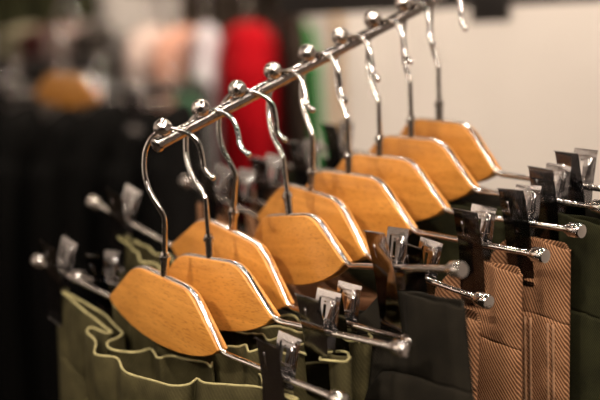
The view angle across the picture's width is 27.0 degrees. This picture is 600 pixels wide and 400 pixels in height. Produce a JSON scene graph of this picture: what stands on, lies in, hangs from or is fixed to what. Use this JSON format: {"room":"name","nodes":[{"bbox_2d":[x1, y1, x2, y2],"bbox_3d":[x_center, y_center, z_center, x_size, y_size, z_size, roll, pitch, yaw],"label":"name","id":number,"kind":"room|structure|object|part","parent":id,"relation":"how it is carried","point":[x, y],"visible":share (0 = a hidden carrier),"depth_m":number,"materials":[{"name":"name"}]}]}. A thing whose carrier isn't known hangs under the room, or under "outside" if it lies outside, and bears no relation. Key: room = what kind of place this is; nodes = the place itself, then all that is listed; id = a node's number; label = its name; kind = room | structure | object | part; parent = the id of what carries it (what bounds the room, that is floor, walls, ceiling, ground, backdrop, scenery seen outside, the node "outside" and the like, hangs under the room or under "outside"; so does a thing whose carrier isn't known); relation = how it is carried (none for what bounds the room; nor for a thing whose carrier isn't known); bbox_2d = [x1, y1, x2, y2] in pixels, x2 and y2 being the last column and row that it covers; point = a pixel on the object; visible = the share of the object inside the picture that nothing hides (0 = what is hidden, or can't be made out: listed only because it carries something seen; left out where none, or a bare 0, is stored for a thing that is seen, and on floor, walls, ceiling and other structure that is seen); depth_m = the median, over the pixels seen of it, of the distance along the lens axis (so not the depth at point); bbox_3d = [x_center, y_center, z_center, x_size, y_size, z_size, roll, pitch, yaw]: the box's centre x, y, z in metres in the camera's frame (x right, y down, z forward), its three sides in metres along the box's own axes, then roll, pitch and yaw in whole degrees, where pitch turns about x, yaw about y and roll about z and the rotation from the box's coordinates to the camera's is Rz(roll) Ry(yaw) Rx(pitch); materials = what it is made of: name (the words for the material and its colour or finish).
{"room":"clothing store","nodes":[
{"label":"clothing store","id":0,"kind":"room"},
{"bbox_2d":[9,0,599,200],"bbox_3d":[-0.312,-0.630,3.085,5.800,3.100,0.100,-1,12,0],"label":"wall","id":1,"kind":"structure","parent":0,"point":[528,84],"depth_m":3.10,"materials":[{"name":"paint"}]},
{"bbox_2d":[0,34,130,105],"bbox_3d":[-0.517,-0.282,2.766,0.298,0.120,0.660,-1,12,0],"label":"wall shelf","id":2,"kind":"object","parent":1,"relation":"attached to","point":[34,71],"visible":0.31,"depth_m":2.44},
{"bbox_2d":[0,24,40,57],"bbox_3d":[-0.579,-0.329,2.567,0.047,0.055,0.271,-1,12,0],"label":"sweater","id":3,"kind":"object","parent":2,"relation":"on","point":[9,38],"visible":0.75,"depth_m":2.45,"materials":[{"name":"fabric"}]},
{"bbox_2d":[19,26,59,57],"bbox_3d":[-0.528,-0.328,2.567,0.047,0.051,0.271,-1,12,0],"label":"sweater","id":4,"kind":"object","parent":2,"relation":"on","point":[31,45],"visible":0.67,"depth_m":2.45,"materials":[{"name":"red fabric"}]},
{"bbox_2d":[43,23,87,56],"bbox_3d":[-0.479,-0.331,2.566,0.051,0.055,0.271,-1,12,0],"label":"sweater","id":5,"kind":"object","parent":2,"relation":"on","point":[53,44],"visible":0.73,"depth_m":2.45,"materials":[{"name":"beige fabric"}]},
{"bbox_2d":[72,25,113,56],"bbox_3d":[-0.424,-0.330,2.566,0.047,0.051,0.271,-1,12,0],"label":"sweater","id":6,"kind":"object","parent":2,"relation":"on","point":[91,41],"visible":1,"depth_m":2.45,"materials":[{"name":"grey fabric"}]},
{"bbox_3d":[-0.398,-0.895,2.903,0.795,0.031,0.149,-1,12,0],"label":"rail","id":7,"kind":"object","parent":1,"relation":"attached to","visible":0},
{"bbox_2d":[0,0,6,30],"bbox_3d":[-0.703,-0.629,2.842,0.090,0.476,0.287,-1,12,3],"label":"jacket","id":8,"kind":"object","parent":7,"relation":"hanging from","point":[3,20],"visible":0.15,"depth_m":2.81,"materials":[{"name":"green fabric"}]},
{"bbox_2d":[5,0,39,28],"bbox_3d":[-0.632,-0.627,2.856,0.081,0.486,0.288,0,12,4],"label":"jacket","id":9,"kind":"object","parent":7,"relation":"hanging from","point":[18,12],"visible":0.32,"depth_m":2.79,"materials":[{"name":"green fabric"}]},
{"bbox_2d":[39,0,74,27],"bbox_3d":[-0.569,-0.635,2.865,0.070,0.476,0.284,-1,12,-2],"label":"jacket","id":10,"kind":"object","parent":7,"relation":"hanging from","point":[47,8],"visible":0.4,"depth_m":2.80,"materials":[{"name":"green fabric"}]},
{"bbox_2d":[64,0,99,21],"bbox_3d":[-0.512,-0.647,2.870,0.071,0.456,0.277,-1,12,-1],"label":"jacket","id":11,"kind":"object","parent":7,"relation":"hanging from","point":[85,10],"visible":0.95,"depth_m":2.83,"materials":[{"name":"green fabric"}]},
{"bbox_2d":[179,0,209,28],"bbox_3d":[-0.244,-0.640,2.884,0.071,0.476,0.281,0,12,6],"label":"jacket","id":12,"kind":"object","parent":7,"relation":"hanging from","point":[191,12],"visible":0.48,"depth_m":2.83,"materials":[{"name":"brown fabric"}]},
{"bbox_2d":[210,0,238,33],"bbox_3d":[-0.179,-0.638,2.896,0.071,0.486,0.284,-2,12,-2],"label":"jacket","id":13,"kind":"object","parent":7,"relation":"hanging from","point":[223,13],"visible":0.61,"depth_m":2.83,"materials":[{"name":"brown fabric"}]},
{"bbox_2d":[238,0,266,22],"bbox_3d":[-0.118,-0.651,2.905,0.072,0.466,0.285,-1,12,3],"label":"jacket","id":14,"kind":"object","parent":7,"relation":"hanging from","point":[257,11],"visible":0.75,"depth_m":2.84,"materials":[{"name":"brown fabric"}]},
{"bbox_3d":[-0.328,-1.473,-0.254,5.800,0.100,6.100,-1,12,0],"label":"ceiling","id":15,"kind":"structure","parent":0,"visible":0},
{"bbox_2d":[278,0,599,22],"bbox_3d":[0.156,-0.987,1.418,0.496,1.560,0.036,2,12,15],"label":"crossbar","id":16,"kind":"object","parent":15,"relation":"hanging from","point":[481,11],"visible":1,"depth_m":1.57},
{"bbox_3d":[-0.272,1.464,0.352,5.800,0.100,6.100,-1,12,0],"label":"floor","id":17,"kind":"structure","parent":0,"visible":0},
{"bbox_2d":[8,81,215,173],"bbox_3d":[-0.346,0.417,2.122,0.443,1.239,0.024,-4,12,-14],"label":"rail","id":18,"kind":"object","parent":17,"relation":"on","point":[182,88],"visible":0.42,"depth_m":2.03,"materials":[{"name":"grey metal"}]},
{"bbox_2d":[0,58,44,399],"bbox_3d":[-0.421,0.289,1.997,0.075,1.026,0.486,-2,12,-2],"label":"coat","id":19,"kind":"object","parent":18,"relation":"hanging from","point":[20,127],"visible":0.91,"depth_m":1.78,"materials":[{"name":"black fabric"}]},
{"bbox_2d":[26,63,81,399],"bbox_3d":[-0.360,0.293,2.022,0.076,1.026,0.497,-1,12,0],"label":"coat","id":20,"kind":"object","parent":18,"relation":"hanging from","point":[55,136],"visible":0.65,"depth_m":1.76,"materials":[{"name":"black fabric"}]},
{"bbox_2d":[0,3,166,131],"bbox_3d":[-0.339,-0.196,1.814,0.369,0.177,0.021,7,14,34],"label":"hanger","id":21,"kind":"object","parent":18,"relation":"hanging from","point":[66,89],"visible":0.99,"depth_m":1.81,"materials":[{"name":"brown wood"}]},
{"bbox_3d":[-0.340,-0.159,1.819,0.133,0.049,0.002,7,14,34],"label":"wood panel","id":22,"kind":"part","parent":21,"relation":"part of","materials":[{"name":"brown wood"}]},
{"bbox_3d":[-0.337,-0.160,1.824,0.133,0.049,0.003,7,14,33],"label":"wood panel","id":23,"kind":"part","parent":21,"relation":"part of","materials":[{"name":"brown wood"}]},
{"bbox_3d":[-0.191,-0.133,1.725,0.013,0.010,0.010,7,14,34],"label":"knob","id":24,"kind":"part","parent":21,"relation":"part of","materials":[{"name":"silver metal"}]},
{"bbox_2d":[56,55,128,309],"bbox_3d":[-0.301,0.278,2.044,0.074,1.026,0.499,0,12,6],"label":"coat","id":25,"kind":"object","parent":18,"relation":"hanging from","point":[96,129],"visible":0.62,"depth_m":1.82,"materials":[{"name":"black fabric"}]},
{"bbox_3d":[-0.358,-0.174,2.000,0.420,0.032,0.024,-4,12,-14],"label":"rail","id":26,"kind":"part","parent":18,"relation":"part of","materials":[{"name":"grey metal"}]},
{"bbox_2d":[98,64,161,276],"bbox_3d":[-0.243,0.290,2.063,0.067,1.026,0.495,0,12,6],"label":"coat","id":27,"kind":"object","parent":18,"relation":"hanging from","point":[125,166],"visible":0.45,"depth_m":1.85,"materials":[{"name":"black fabric"}]},
{"bbox_2d":[138,58,202,260],"bbox_3d":[-0.194,0.280,2.079,0.062,1.026,0.482,1,12,8],"label":"coat","id":28,"kind":"object","parent":18,"relation":"hanging from","point":[165,168],"visible":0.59,"depth_m":1.89,"materials":[{"name":"black fabric"}]},
{"bbox_2d":[173,39,198,103],"bbox_3d":[-0.192,0.148,2.267,0.046,0.876,0.426,0,12,7],"label":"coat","id":29,"kind":"object","parent":18,"relation":"hanging from","point":[191,99],"visible":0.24,"depth_m":2.17,"materials":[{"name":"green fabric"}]},
{"bbox_3d":[-0.143,0.413,2.173,0.024,1.219,0.024,-1,12,0],"label":"post","id":30,"kind":"part","parent":18,"relation":"part of","materials":[{"name":"silver metal"}]},
{"bbox_2d":[331,14,343,144],"bbox_3d":[0.075,-0.544,2.628,0.022,2.900,0.022,-1,12,0],"label":"timber post","id":31,"kind":"object","parent":17,"relation":"on","point":[336,18],"visible":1,"depth_m":2.68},
{"bbox_3d":[0.296,-0.226,1.067,0.067,2.900,0.051,-1,12,0],"label":"post","id":32,"kind":"object","parent":17,"relation":"on","visible":0},
{"bbox_2d":[150,0,444,152],"bbox_3d":[0.087,-0.142,0.930,0.454,0.167,0.013,-9,14,-35],"label":"rail","id":33,"kind":"object","parent":32,"relation":"attached to","point":[237,89],"visible":1,"depth_m":0.86,"materials":[{"name":"silver metal"}]},
{"bbox_2d":[31,127,349,399],"bbox_3d":[-0.087,0.040,0.846,0.036,0.182,0.369,-10,15,-38],"label":"hanger","id":34,"kind":"object","parent":33,"relation":"hanging from","point":[164,308],"visible":1,"depth_m":0.83,"materials":[{"name":"brown wood"}]},
{"bbox_3d":[-0.205,0.048,0.984,0.010,0.010,0.013,-10,18,-38],"label":"knob","id":35,"kind":"part","parent":34,"relation":"part of","materials":[{"name":"silver metal"}]},
{"bbox_3d":[-0.094,0.075,0.847,0.002,0.049,0.133,-10,18,-38],"label":"wood panel","id":36,"kind":"part","parent":34,"relation":"part of","materials":[{"name":"orange wood"}]},
{"bbox_2d":[57,289,298,399],"bbox_3d":[-0.100,0.574,0.960,0.055,0.992,0.317,-12,16,-42],"label":"trousers","id":37,"kind":"object","parent":34,"relation":"hanging from","point":[95,363],"visible":0.97,"depth_m":0.87,"materials":[{"name":"green fabric"}]},
{"bbox_3d":[-0.101,0.258,0.895,0.058,0.238,0.293,-10,18,-38],"label":"seat panel","id":38,"kind":"part","parent":37,"relation":"part of","materials":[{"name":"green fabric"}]},
{"bbox_3d":[-0.089,0.075,0.850,0.002,0.049,0.133,-10,18,-38],"label":"wood panel","id":39,"kind":"part","parent":34,"relation":"part of","materials":[{"name":"orange wood"}]},
{"bbox_3d":[0.021,0.114,0.717,0.010,0.010,0.013,-10,15,-38],"label":"knob","id":40,"kind":"part","parent":34,"relation":"part of","materials":[{"name":"silver metal"}]},
{"bbox_2d":[71,108,412,398],"bbox_3d":[-0.055,0.033,0.848,0.031,0.188,0.368,-11,15,-40],"label":"hanger","id":41,"kind":"object","parent":33,"relation":"hanging from","point":[234,298],"visible":0.82,"depth_m":0.82,"materials":[{"name":"brown wood"}]},
{"bbox_3d":[-0.174,0.061,0.987,0.010,0.010,0.013,-11,11,-40],"label":"knob","id":42,"kind":"part","parent":41,"relation":"part of","materials":[{"name":"silver metal"}]},
{"bbox_3d":[-0.061,0.064,0.849,0.002,0.049,0.133,-11,11,-40],"label":"wood panel","id":43,"kind":"part","parent":41,"relation":"part of","materials":[{"name":"brown wood"}]},
{"bbox_2d":[113,304,352,399],"bbox_3d":[-0.043,0.562,0.946,0.038,0.990,0.318,-11,15,-40],"label":"trousers","id":44,"kind":"object","parent":41,"relation":"hanging from","point":[242,344],"visible":0.23,"depth_m":0.82,"materials":[{"name":"green fabric"}]},
{"bbox_3d":[-0.057,0.063,0.853,0.002,0.049,0.133,-11,11,-40],"label":"wood panel","id":45,"kind":"part","parent":41,"relation":"part of","materials":[{"name":"brown wood"}]},
{"bbox_3d":[0.058,0.085,0.718,0.010,0.010,0.013,-11,11,-40],"label":"knob","id":46,"kind":"part","parent":41,"relation":"part of","materials":[{"name":"silver metal"}]},
{"bbox_2d":[86,88,412,355],"bbox_3d":[-0.046,0.012,0.883,0.034,0.184,0.366,-11,15,-40],"label":"hanger","id":47,"kind":"object","parent":33,"relation":"hanging from","point":[229,243],"visible":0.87,"depth_m":0.86,"materials":[{"name":"brown wood"}]},
{"bbox_3d":[-0.166,0.002,1.012,0.010,0.010,0.013,-11,25,-40],"label":"knob","id":48,"kind":"part","parent":47,"relation":"part of","materials":[{"name":"silver metal"}]},
{"bbox_3d":[-0.052,0.045,0.882,0.003,0.049,0.133,-11,23,-40],"label":"wood panel","id":49,"kind":"part","parent":47,"relation":"part of","materials":[{"name":"brown wood"}]},
{"bbox_2d":[118,236,372,399],"bbox_3d":[-0.073,0.527,1.022,0.035,0.997,0.381,-11,15,-40],"label":"trousers","id":50,"kind":"object","parent":47,"relation":"hanging from","point":[136,254],"visible":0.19,"depth_m":0.84,"materials":[{"name":"green fabric"}]},
{"bbox_3d":[-0.047,0.044,0.887,0.002,0.049,0.133,-11,23,-40],"label":"wood panel","id":51,"kind":"part","parent":47,"relation":"part of","materials":[{"name":"brown wood"}]},
{"bbox_3d":[0.067,0.085,0.758,0.010,0.010,0.013,-11,14,-40],"label":"knob","id":52,"kind":"part","parent":47,"relation":"part of","materials":[{"name":"silver metal"}]},
{"bbox_2d":[175,69,467,333],"bbox_3d":[-0.003,0.013,0.864,0.023,0.203,0.364,-8,14,-31],"label":"hanger","id":53,"kind":"object","parent":33,"relation":"hanging from","point":[304,249],"visible":0.7,"depth_m":0.83,"materials":[{"name":"brown wood"}]},
{"bbox_3d":[-0.007,0.035,0.868,0.002,0.049,0.133,-8,3,-31],"label":"wood panel","id":54,"kind":"part","parent":53,"relation":"part of","materials":[{"name":"brown wood"}]},
{"bbox_3d":[-0.002,0.034,0.871,0.002,0.049,0.133,-8,3,-31],"label":"wood panel","id":55,"kind":"part","parent":53,"relation":"part of","materials":[{"name":"brown wood"}]},
{"bbox_2d":[277,291,473,399],"bbox_3d":[0.045,0.537,0.910,0.028,1.014,0.468,-9,14,-32],"label":"trousers","id":56,"kind":"object","parent":53,"relation":"hanging from","point":[438,367],"visible":0.29,"depth_m":0.74,"materials":[{"name":"black fabric"}]},
{"bbox_3d":[0.021,0.225,0.874,0.028,0.245,0.352,-8,5,-31],"label":"seat panel","id":57,"kind":"part","parent":56,"relation":"part of","materials":[{"name":"black fabric"}]},
{"bbox_3d":[0.089,0.040,0.718,0.010,0.010,0.013,-8,3,-31],"label":"knob","id":58,"kind":"part","parent":53,"relation":"part of","materials":[{"name":"silver metal"}]},
{"bbox_2d":[179,51,493,309],"bbox_3d":[0.008,-0.016,0.900,0.025,0.182,0.368,-9,14,-34],"label":"hanger","id":59,"kind":"object","parent":33,"relation":"hanging from","point":[331,209],"visible":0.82,"depth_m":0.88,"materials":[{"name":"brown wood"}]},
{"bbox_3d":[-0.095,-0.015,1.048,0.010,0.010,0.013,-9,21,-34],"label":"knob","id":60,"kind":"part","parent":59,"relation":"part of","materials":[{"name":"silver metal"}]},
{"bbox_3d":[0.006,0.018,0.905,0.002,0.049,0.133,-9,17,-34],"label":"wood panel","id":61,"kind":"part","parent":59,"relation":"part of","materials":[{"name":"brown wood"}]},
{"bbox_2d":[197,203,480,399],"bbox_3d":[0.021,0.528,1.009,0.028,1.022,0.342,-9,14,-34],"label":"trousers","id":62,"kind":"object","parent":59,"relation":"hanging from","point":[473,321],"visible":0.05,"depth_m":0.78,"materials":[{"name":"brown fabric"}]},
{"bbox_3d":[0.013,0.210,0.946,0.028,0.271,0.336,-9,16,-34],"label":"seat panel","id":63,"kind":"part","parent":62,"relation":"part of","materials":[{"name":"brown fabric"}]},
{"bbox_3d":[0.011,0.017,0.909,0.003,0.049,0.133,-9,17,-35],"label":"wood panel","id":64,"kind":"part","parent":59,"relation":"part of","materials":[{"name":"brown wood"}]},
{"bbox_3d":[0.112,0.061,0.769,0.010,0.010,0.013,-9,17,-34],"label":"knob","id":65,"kind":"part","parent":59,"relation":"part of","materials":[{"name":"silver metal"}]},
{"bbox_2d":[226,34,549,306],"bbox_3d":[0.037,-0.028,0.907,0.025,0.183,0.369,-10,15,-36],"label":"hanger","id":66,"kind":"object","parent":33,"relation":"hanging from","point":[374,206],"visible":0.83,"depth_m":0.88,"materials":[{"name":"brown wood"}]},
{"bbox_3d":[0.035,0.005,0.912,0.003,0.049,0.133,-10,13,-37],"label":"wood panel","id":67,"kind":"part","parent":66,"relation":"part of","materials":[{"name":"brown wood"}]},
{"bbox_2d":[224,206,522,399],"bbox_3d":[0.049,0.520,1.019,0.027,1.020,0.335,-10,15,-37],"label":"trousers","id":68,"kind":"object","parent":66,"relation":"hanging from","point":[501,331],"visible":0.21,"depth_m":0.81,"materials":[{"name":"brown fabric"}]},
{"bbox_3d":[0.044,0.204,0.951,0.027,0.267,0.329,-10,13,-37],"label":"seat panel","id":69,"kind":"part","parent":68,"relation":"part of","materials":[{"name":"brown fabric"}]},
{"bbox_3d":[0.040,0.004,0.916,0.003,0.049,0.133,-10,13,-37],"label":"wood panel","id":70,"kind":"part","parent":66,"relation":"part of","materials":[{"name":"brown wood"}]},
{"bbox_3d":[0.148,0.034,0.778,0.010,0.010,0.013,-10,13,-37],"label":"knob","id":71,"kind":"part","parent":66,"relation":"part of","materials":[{"name":"silver metal"}]},
{"bbox_2d":[243,18,585,286],"bbox_3d":[0.060,-0.041,0.921,0.024,0.183,0.369,-10,15,-38],"label":"hanger","id":72,"kind":"object","parent":33,"relation":"hanging from","point":[407,179],"visible":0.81,"depth_m":0.89,"materials":[{"name":"brown wood"}]},
{"bbox_3d":[0.058,-0.008,0.926,0.002,0.049,0.133,-10,12,-38],"label":"wood panel","id":73,"kind":"part","parent":72,"relation":"part of","materials":[{"name":"brown wood"}]},
{"bbox_2d":[251,190,570,399],"bbox_3d":[0.077,0.517,1.029,0.028,1.046,0.348,-10,15,-38],"label":"trousers","id":74,"kind":"object","parent":72,"relation":"hanging from","point":[546,305],"visible":0.24,"depth_m":0.82,"materials":[{"name":"brown fabric"}]},
{"bbox_3d":[0.072,0.201,0.962,0.028,0.291,0.339,-10,13,-38],"label":"seat panel","id":75,"kind":"part","parent":74,"relation":"part of","materials":[{"name":"brown fabric"}]},
{"bbox_3d":[0.063,-0.009,0.930,0.002,0.049,0.133,-10,12,-38],"label":"wood panel","id":76,"kind":"part","parent":72,"relation":"part of","materials":[{"name":"brown wood"}]},
{"bbox_3d":[0.174,0.019,0.793,0.010,0.010,0.013,-10,12,-38],"label":"knob","id":77,"kind":"part","parent":72,"relation":"part of","materials":[{"name":"silver metal"}]},
{"bbox_2d":[270,1,599,240],"bbox_3d":[0.085,-0.055,0.935,0.021,0.185,0.369,-10,14,-35],"label":"hanger","id":78,"kind":"object","parent":33,"relation":"hanging from","point":[438,160],"visible":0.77,"depth_m":0.91,"materials":[{"name":"brown wood"}]},
{"bbox_3d":[0.083,-0.022,0.940,0.002,0.049,0.133,-10,11,-35],"label":"wood panel","id":79,"kind":"part","parent":78,"relation":"part of","materials":[{"name":"brown wood"}]},
{"bbox_2d":[287,171,599,399],"bbox_3d":[0.105,0.470,1.030,0.027,0.984,0.363,-9,14,-35],"label":"trousers","id":80,"kind":"object","parent":78,"relation":"hanging from","point":[585,251],"visible":0.19,"depth_m":0.82,"materials":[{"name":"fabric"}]},
{"bbox_3d":[0.099,0.160,0.966,0.027,0.215,0.346,-10,12,-35],"label":"seat panel","id":81,"kind":"part","parent":80,"relation":"part of","materials":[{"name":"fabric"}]},
{"bbox_3d":[0.088,-0.023,0.944,0.002,0.049,0.133,-10,11,-35],"label":"wood panel","id":82,"kind":"part","parent":78,"relation":"part of","materials":[{"name":"brown wood"}]},
{"bbox_3d":[0.191,0.005,0.801,0.010,0.010,0.013,-10,11,-35],"label":"knob","id":83,"kind":"part","parent":78,"relation":"part of","materials":[{"name":"silver metal"}]},
{"bbox_2d":[318,0,599,215],"bbox_3d":[0.107,-0.069,0.949,0.021,0.184,0.369,-8,14,-31],"label":"hanger","id":84,"kind":"object","parent":33,"relation":"hanging from","point":[463,139],"visible":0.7,"depth_m":0.92,"materials":[{"name":"brown wood"}]},
{"bbox_3d":[0.105,-0.036,0.955,0.002,0.049,0.133,-8,11,-31],"label":"wood panel","id":85,"kind":"part","parent":84,"relation":"part of","materials":[{"name":"orange wood"}]},
{"bbox_2d":[324,157,599,218],"bbox_3d":[0.125,0.460,1.045,0.027,0.981,0.360,-8,14,-31],"label":"trousers","id":86,"kind":"object","parent":84,"relation":"hanging from","point":[485,200],"visible":0.05,"depth_m":0.91,"materials":[{"name":"black fabric"}]},
{"bbox_3d":[0.110,-0.037,0.958,0.003,0.049,0.133,-8,11,-31],"label":"wood panel","id":87,"kind":"part","parent":84,"relation":"part of","materials":[{"name":"orange wood"}]},
{"bbox_3d":[-0.155,-0.478,2.773,0.396,0.020,0.574,-1,12,0],"label":"rail","id":88,"kind":"object","parent":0,"visible":0},
{"bbox_2d":[125,0,166,107],"bbox_3d":[-0.302,-0.262,2.508,0.075,0.316,0.440,-1,12,1],"label":"coat","id":89,"kind":"object","parent":88,"relation":"hanging from","point":[141,43],"visible":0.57,"depth_m":2.32,"materials":[{"name":"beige fabric"}]},
{"bbox_2d":[152,0,195,111],"bbox_3d":[-0.240,-0.250,2.493,0.062,0.336,0.434,1,12,8],"label":"coat","id":90,"kind":"object","parent":88,"relation":"hanging from","point":[169,46],"visible":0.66,"depth_m":2.33,"materials":[{"name":"pink fabric"}]},
{"bbox_2d":[192,0,220,188],"bbox_3d":[-0.176,0.114,2.533,0.070,1.076,0.434,-1,12,-2],"label":"coat","id":91,"kind":"object","parent":88,"relation":"hanging from","point":[206,40],"visible":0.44,"depth_m":2.35,"materials":[{"name":"white fabric"}]},
{"bbox_2d":[218,0,284,206],"bbox_3d":[-0.089,0.142,2.483,0.136,1.126,0.460,-1,12,-1],"label":"coat","id":92,"kind":"object","parent":88,"relation":"hanging from","point":[247,47],"visible":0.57,"depth_m":2.28,"materials":[{"name":"red fabric"}]},
{"bbox_2d":[275,7,311,170],"bbox_3d":[-0.011,0.062,2.534,0.057,1.076,0.427,-2,12,-6],"label":"coat","id":93,"kind":"object","parent":88,"relation":"hanging from","point":[290,35],"visible":0.27,"depth_m":2.34,"materials":[{"name":"brown fabric"}]},
{"bbox_2d":[303,15,323,168],"bbox_3d":[0.020,0.094,2.640,0.050,1.076,0.436,-2,12,-5],"label":"coat","id":94,"kind":"object","parent":88,"relation":"hanging from","point":[315,75],"visible":0.23,"depth_m":2.39,"materials":[{"name":"green fabric"}]}
]}

